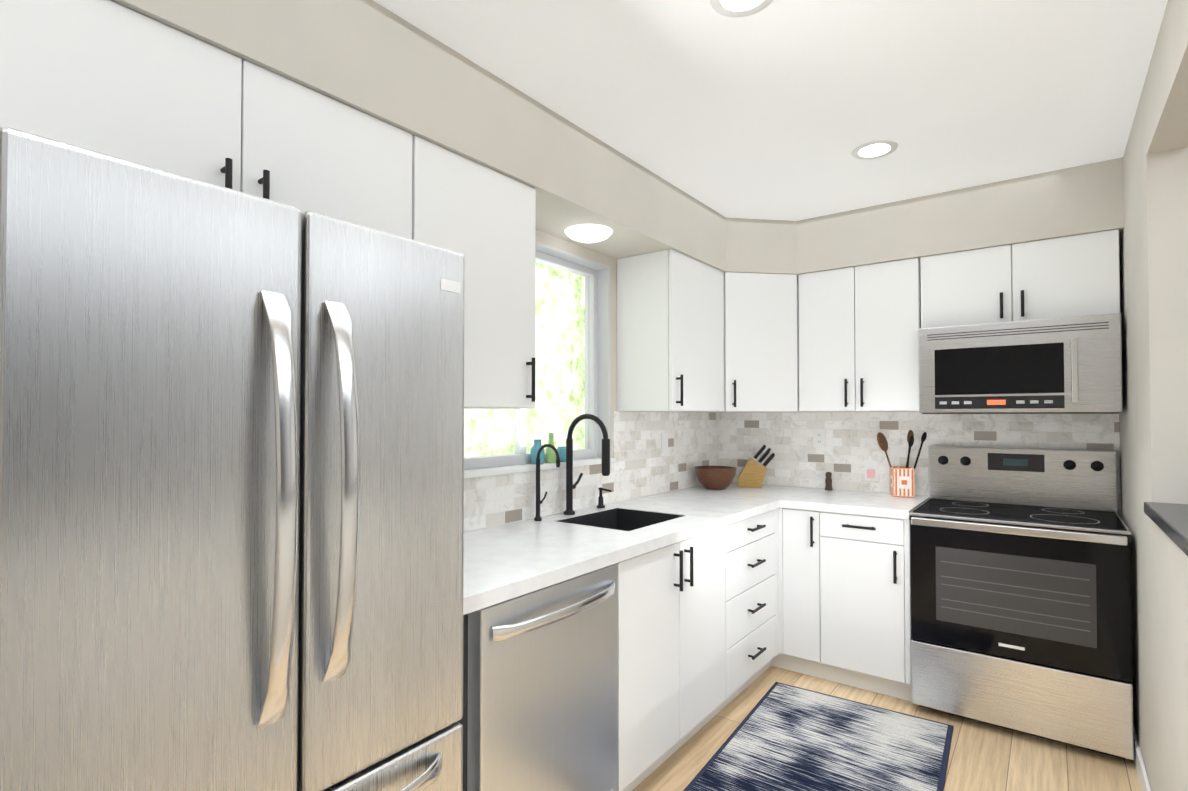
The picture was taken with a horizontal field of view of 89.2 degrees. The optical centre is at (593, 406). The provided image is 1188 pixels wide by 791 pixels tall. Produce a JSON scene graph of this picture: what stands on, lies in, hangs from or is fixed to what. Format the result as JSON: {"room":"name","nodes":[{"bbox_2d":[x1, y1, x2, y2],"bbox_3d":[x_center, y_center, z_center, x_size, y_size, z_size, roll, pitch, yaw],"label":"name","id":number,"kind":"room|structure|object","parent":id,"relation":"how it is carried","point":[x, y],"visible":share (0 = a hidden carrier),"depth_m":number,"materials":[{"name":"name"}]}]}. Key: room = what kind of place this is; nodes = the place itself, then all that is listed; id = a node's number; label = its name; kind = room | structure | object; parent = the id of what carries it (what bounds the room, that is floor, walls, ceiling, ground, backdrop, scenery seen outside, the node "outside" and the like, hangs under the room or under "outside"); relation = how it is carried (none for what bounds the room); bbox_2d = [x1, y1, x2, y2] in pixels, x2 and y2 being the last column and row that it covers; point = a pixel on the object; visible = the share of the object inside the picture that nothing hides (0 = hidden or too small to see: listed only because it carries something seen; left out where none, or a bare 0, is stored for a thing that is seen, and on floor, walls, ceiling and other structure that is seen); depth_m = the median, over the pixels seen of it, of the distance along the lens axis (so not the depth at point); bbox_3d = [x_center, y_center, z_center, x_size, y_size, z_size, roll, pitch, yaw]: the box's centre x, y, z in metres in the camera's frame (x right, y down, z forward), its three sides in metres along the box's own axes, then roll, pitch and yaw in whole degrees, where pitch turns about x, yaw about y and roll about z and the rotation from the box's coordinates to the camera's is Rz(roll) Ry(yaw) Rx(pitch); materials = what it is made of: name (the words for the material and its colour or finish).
{"room":"kitchen","nodes":[
{"label":"kitchen","id":0,"kind":"room"},
{"bbox_2d":[535,230,662,457],"bbox_3d":[-0.658,0.156,2.174,0.160,2.450,5.020,-1,-1,37],"label":"wall","id":1,"kind":"structure","parent":0,"point":[563,245],"depth_m":3.03,"materials":[{"name":"paint"}]},
{"bbox_2d":[0,0,419,240],"bbox_3d":[-0.916,-0.595,1.445,0.319,0.368,0.908,-1,-1,37],"label":"upper cabinet","id":2,"kind":"object","parent":1,"relation":"attached to","point":[111,78],"depth_m":1.27,"materials":[{"name":"white wood"}]},
{"bbox_2d":[420,138,535,408],"bbox_3d":[-0.485,-0.382,2.011,0.319,0.776,0.512,-1,-1,37],"label":"upper cabinet","id":3,"kind":"object","parent":1,"relation":"attached to","point":[474,210],"depth_m":1.94,"materials":[{"name":"white wood"}]},
{"bbox_2d":[464,241,609,469],"bbox_3d":[-0.295,-0.229,2.633,0.124,0.965,1.080,-1,-1,37],"label":"window","id":4,"kind":"structure","parent":1,"relation":"in","point":[596,275],"depth_m":3.02,"materials":[{"name":"grey plastic"}]},
{"bbox_2d":[464,458,615,478],"bbox_3d":[-0.300,0.263,2.628,0.182,0.024,1.120,-1,-1,37],"label":"window sill","id":5,"kind":"structure","parent":1,"relation":"attached to","point":[483,472],"depth_m":2.50,"materials":[{"name":"white"}]},
{"bbox_2d":[530,437,549,464],"bbox_3d":[-0.248,0.200,2.640,0.061,0.108,0.061,0,-1,25],"label":"jar","id":6,"kind":"object","parent":5,"relation":"on","point":[547,454],"depth_m":2.63,"materials":[{"name":"teal glass"}]},
{"bbox_2d":[548,433,561,462],"bbox_3d":[-0.193,0.187,2.713,0.049,0.135,0.049,0,-1,25],"label":"jar","id":7,"kind":"object","parent":5,"relation":"on","point":[552,454],"depth_m":2.70,"materials":[{"name":"green glass"}]},
{"bbox_2d":[561,446,565,461],"bbox_3d":[-0.145,0.221,2.776,0.055,0.070,0.055,0,-1,25],"label":"jar","id":8,"kind":"object","parent":5,"relation":"on","point":[563,459],"depth_m":2.75,"materials":[{"name":"teal glass"}]},
{"bbox_2d":[464,411,723,531],"bbox_3d":[0.011,0.253,2.919,0.007,0.460,2.779,-1,-1,37],"label":"backsplash","id":9,"kind":"structure","parent":1,"relation":"attached to","point":[642,466],"depth_m":3.10,"materials":[{"name":"tile"}]},
{"bbox_2d":[661,433,667,452],"bbox_3d":[0.403,0.209,3.427,0.005,0.115,0.072,-1,-1,37],"label":"electrical outlet","id":10,"kind":"object","parent":9,"relation":"attached to","point":[664,442],"visible":1,"depth_m":3.42,"materials":[{"name":"white plastic"}]},
{"bbox_2d":[617,249,723,411],"bbox_3d":[0.437,-0.362,3.200,0.356,0.776,0.588,-1,-1,37],"label":"upper cabinet","id":11,"kind":"object","parent":1,"relation":"attached to","point":[670,337],"visible":0.98,"depth_m":3.00,"materials":[{"name":"white wood"}]},
{"bbox_2d":[110,0,1123,275],"bbox_3d":[0.175,-0.930,1.487,2.020,0.300,4.900,-1,-1,37],"label":"soffit","id":12,"kind":"structure","parent":0,"point":[372,58],"depth_m":2.33,"materials":[{"name":"paint"}]},
{"bbox_2d":[565,224,612,242],"bbox_3d":[-0.023,-0.741,2.623,0.210,0.040,0.210,-1,-1,37],"label":"recessed light","id":13,"kind":"object","parent":12,"relation":"in","point":[588,233],"visible":1,"depth_m":2.57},
{"bbox_2d":[373,0,1167,220],"bbox_3d":[1.430,-1.136,0.554,5.450,0.080,5.120,-1,-1,37],"label":"ceiling","id":14,"kind":"structure","parent":0,"point":[778,109],"depth_m":2.00,"materials":[{"name":"paint"}]},
{"bbox_2d":[710,0,772,16],"bbox_3d":[0.392,-1.077,1.576,0.176,0.004,0.176,-1,-1,37],"label":"recessed light","id":15,"kind":"object","parent":14,"relation":"in","point":[735,8],"visible":1,"depth_m":1.62,"materials":[{"name":"white plastic"}]},
{"bbox_2d":[851,140,897,159],"bbox_3d":[1.163,-1.062,2.497,0.176,0.004,0.176,-1,-1,37],"label":"recessed light","id":16,"kind":"object","parent":14,"relation":"in","point":[874,149],"visible":1,"depth_m":2.49,"materials":[{"name":"white plastic"}]},
{"bbox_2d":[632,666,1140,790],"bbox_3d":[1.430,1.394,0.513,5.450,0.080,5.120,-1,-1,37],"label":"floor","id":17,"kind":"structure","parent":0,"point":[985,756],"depth_m":2.39,"materials":[{"name":"brown wood"}]},
{"bbox_2d":[0,126,464,790],"bbox_3d":[-0.763,0.504,1.221,0.754,1.721,0.753,-1,-1,37],"label":"fridge","id":18,"kind":"object","parent":17,"relation":"on","point":[230,490],"visible":1,"depth_m":0.94,"materials":[{"name":"grey metal"}]},
{"bbox_2d":[457,563,617,790],"bbox_3d":[-0.317,0.941,1.891,0.650,0.866,0.598,-1,-1,37],"label":"dishwasher","id":19,"kind":"object","parent":17,"relation":"on","point":[540,689],"visible":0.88,"depth_m":1.68,"materials":[{"name":"grey metal"}]},
{"bbox_2d":[617,509,776,724],"bbox_3d":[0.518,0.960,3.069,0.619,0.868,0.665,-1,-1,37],"label":"base cabinet","id":20,"kind":"object","parent":17,"relation":"on","point":[712,623],"depth_m":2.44,"materials":[{"name":"white wood"}]},
{"bbox_2d":[463,482,814,614],"bbox_3d":[0.274,0.607,2.718,0.660,0.254,2.774,-1,-1,37],"label":"countertop","id":21,"kind":"structure","parent":20,"relation":"on","point":[504,562],"depth_m":2.21,"materials":[{"name":"stone"}]},
{"bbox_2d":[534,444,559,520],"bbox_3d":[-0.181,0.315,2.494,0.134,0.320,0.072,-1,-1,37],"label":"filter faucet","id":22,"kind":"object","parent":21,"relation":"on","point":[538,503],"visible":1,"depth_m":2.50,"materials":[{"name":"black metal"}]},
{"bbox_2d":[563,414,609,514],"bbox_3d":[-0.015,0.255,2.641,0.244,0.445,0.113,-1,-1,37],"label":"faucet","id":23,"kind":"object","parent":21,"relation":"on","point":[570,487],"visible":1,"depth_m":2.66,"materials":[{"name":"black metal"}]},
{"bbox_2d":[596,487,611,507],"bbox_3d":[0.048,0.433,2.848,0.082,0.096,0.041,-1,-1,37],"label":"soap dispenser","id":24,"kind":"object","parent":21,"relation":"on","point":[600,502],"visible":1,"depth_m":2.85,"materials":[{"name":"black metal"}]},
{"bbox_2d":[695,466,735,489],"bbox_3d":[0.725,0.428,3.594,0.248,0.128,0.248,-1,-1,37],"label":"bowl","id":25,"kind":"object","parent":21,"relation":"on","point":[715,477],"visible":1,"depth_m":3.51,"materials":[{"name":"brown ceramic"}]},
{"bbox_2d":[738,445,774,487],"bbox_3d":[1.001,0.366,3.714,0.224,0.257,0.116,0,-1,13],"label":"knife block","id":26,"kind":"object","parent":21,"relation":"on","point":[752,473],"visible":1,"depth_m":3.67,"materials":[{"name":"brown wood"}]},
{"bbox_2d":[777,507,780,667],"bbox_3d":[0.901,0.968,3.560,0.638,0.868,0.663,-1,-1,37],"label":"base cabinet","id":27,"kind":"object","parent":17,"relation":"on","point":[778,509],"depth_m":3.15,"materials":[{"name":"white wood"}]},
{"bbox_2d":[781,508,820,677],"bbox_3d":[1.215,0.964,3.322,0.230,0.868,0.663,-1,-1,37],"label":"base cabinet","id":28,"kind":"object","parent":17,"relation":"on","point":[800,529],"depth_m":3.09,"materials":[{"name":"white wood"}]},
{"bbox_2d":[683,682,952,790],"bbox_3d":[0.864,1.376,2.269,0.770,0.011,1.320,-1,-1,34],"label":"rug","id":29,"kind":"object","parent":17,"relation":"on","point":[783,737],"visible":0.94,"depth_m":2.41,"materials":[{"name":"blue fabric"}]},
{"bbox_2d":[821,511,911,700],"bbox_3d":[1.483,0.961,3.147,0.408,0.868,0.619,-1,-1,37],"label":"base cabinet","id":30,"kind":"object","parent":17,"relation":"on","point":[866,638],"depth_m":2.90,"materials":[{"name":"white wood"}]},
{"bbox_2d":[787,488,928,518],"bbox_3d":[1.412,0.508,3.200,0.578,0.040,0.635,-1,-1,37],"label":"countertop","id":31,"kind":"structure","parent":30,"relation":"on","point":[878,504],"depth_m":3.07,"materials":[{"name":"stone"}]},
{"bbox_2d":[825,472,832,489],"bbox_3d":[1.377,0.437,3.533,0.044,0.108,0.044,-1,-1,37],"label":"pepper mill","id":32,"kind":"object","parent":31,"relation":"on","point":[828,482],"visible":1,"depth_m":3.52,"materials":[{"name":"brown wood"}]},
{"bbox_2d":[877,430,926,496],"bbox_3d":[1.679,0.308,3.286,0.248,0.358,0.150,-1,-1,37],"label":"utensil crock","id":33,"kind":"object","parent":31,"relation":"on","point":[902,481],"visible":1,"depth_m":3.23,"materials":[{"name":"white"}]},
{"bbox_2d":[909,445,1133,759],"bbox_3d":[1.919,0.796,2.749,0.760,1.187,0.686,-1,-1,37],"label":"range","id":34,"kind":"object","parent":17,"relation":"on","point":[1020,589],"visible":1,"depth_m":2.54,"materials":[{"name":"grey metal"}]},
{"bbox_2d":[883,411,1120,516],"bbox_3d":[2.997,0.161,2.483,5.300,2.450,0.120,-1,-1,37],"label":"wall","id":35,"kind":"structure","parent":0,"point":[1119,512],"depth_m":2.82,"materials":[{"name":"paint"}]},
{"bbox_2d":[702,272,799,411],"bbox_3d":[0.908,-0.356,3.602,0.623,0.776,0.623,-1,-1,37],"label":"upper cabinet","id":36,"kind":"object","parent":35,"relation":"attached to","point":[761,351],"visible":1,"depth_m":3.37,"materials":[{"name":"white wood"}]},
{"bbox_2d":[798,258,920,411],"bbox_3d":[1.481,-0.360,3.336,0.615,0.776,0.356,-1,-1,37],"label":"upper cabinet","id":37,"kind":"object","parent":35,"relation":"attached to","point":[859,327],"visible":0.94,"depth_m":3.21,"materials":[{"name":"white wood"}]},
{"bbox_2d":[724,412,1120,509],"bbox_3d":[1.661,0.261,3.410,1.988,0.460,0.007,-1,-1,37],"label":"backsplash","id":38,"kind":"structure","parent":35,"relation":"attached to","point":[851,437],"depth_m":3.45,"materials":[{"name":"tile"}]},
{"bbox_2d":[813,429,825,447],"bbox_3d":[1.359,0.192,3.631,0.072,0.115,0.005,-1,-1,37],"label":"electrical outlet","id":39,"kind":"object","parent":38,"relation":"attached to","point":[819,438],"visible":1,"depth_m":3.63,"materials":[{"name":"white plastic"}]},
{"bbox_2d":[865,460,877,480],"bbox_3d":[1.586,0.369,3.446,0.072,0.115,0.021,-1,-1,37],"label":"electrical outlet","id":40,"kind":"object","parent":38,"relation":"attached to","point":[871,470],"visible":1,"depth_m":3.44,"materials":[{"name":"white plastic"}]},
{"bbox_2d":[920,229,1119,327],"bbox_3d":[2.035,-0.572,2.921,0.761,0.366,0.356,-1,-1,37],"label":"upper cabinet","id":41,"kind":"object","parent":35,"relation":"attached to","point":[1072,276],"visible":0.77,"depth_m":2.78,"materials":[{"name":"white wood"}]},
{"bbox_2d":[918,313,1122,413],"bbox_3d":[2.004,-0.174,2.876,0.755,0.421,0.435,-1,-1,37],"label":"microwave","id":42,"kind":"object","parent":41,"relation":"attached to","point":[1067,365],"visible":1,"depth_m":2.71,"materials":[{"name":"grey metal"}]},
{"bbox_2d":[1119,0,1187,790],"bbox_3d":[1.021,0.134,0.830,0.100,2.450,4.900,-1,-1,37],"label":"wall","id":43,"kind":"structure","parent":0,"point":[1153,270],"depth_m":1.94,"materials":[{"name":"paint"}]},
{"bbox_2d":[1133,725,1150,790],"bbox_3d":[0.976,1.314,0.844,0.012,0.090,4.899,-1,-1,37],"label":"baseboard","id":44,"kind":"structure","parent":43,"relation":"attached to","point":[1141,773],"depth_m":2.20,"materials":[{"name":"white wood"}]},
{"bbox_2d":[1144,502,1187,555],"bbox_3d":[0.916,0.305,0.539,0.320,0.037,3.315,-1,-1,37],"label":"countertop","id":45,"kind":"structure","parent":43,"relation":"on","point":[1170,520],"depth_m":1.65,"materials":[{"name":"grey stone"}]},
{"label":"outside","id":46,"kind":"structure","parent":0,"visible":0},
{"bbox_2d":[464,262,584,456],"bbox_3d":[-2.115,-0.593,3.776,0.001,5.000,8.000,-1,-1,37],"label":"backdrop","id":47,"kind":"structure","parent":46,"point":[567,341],"depth_m":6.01,"materials":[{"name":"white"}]}
]}

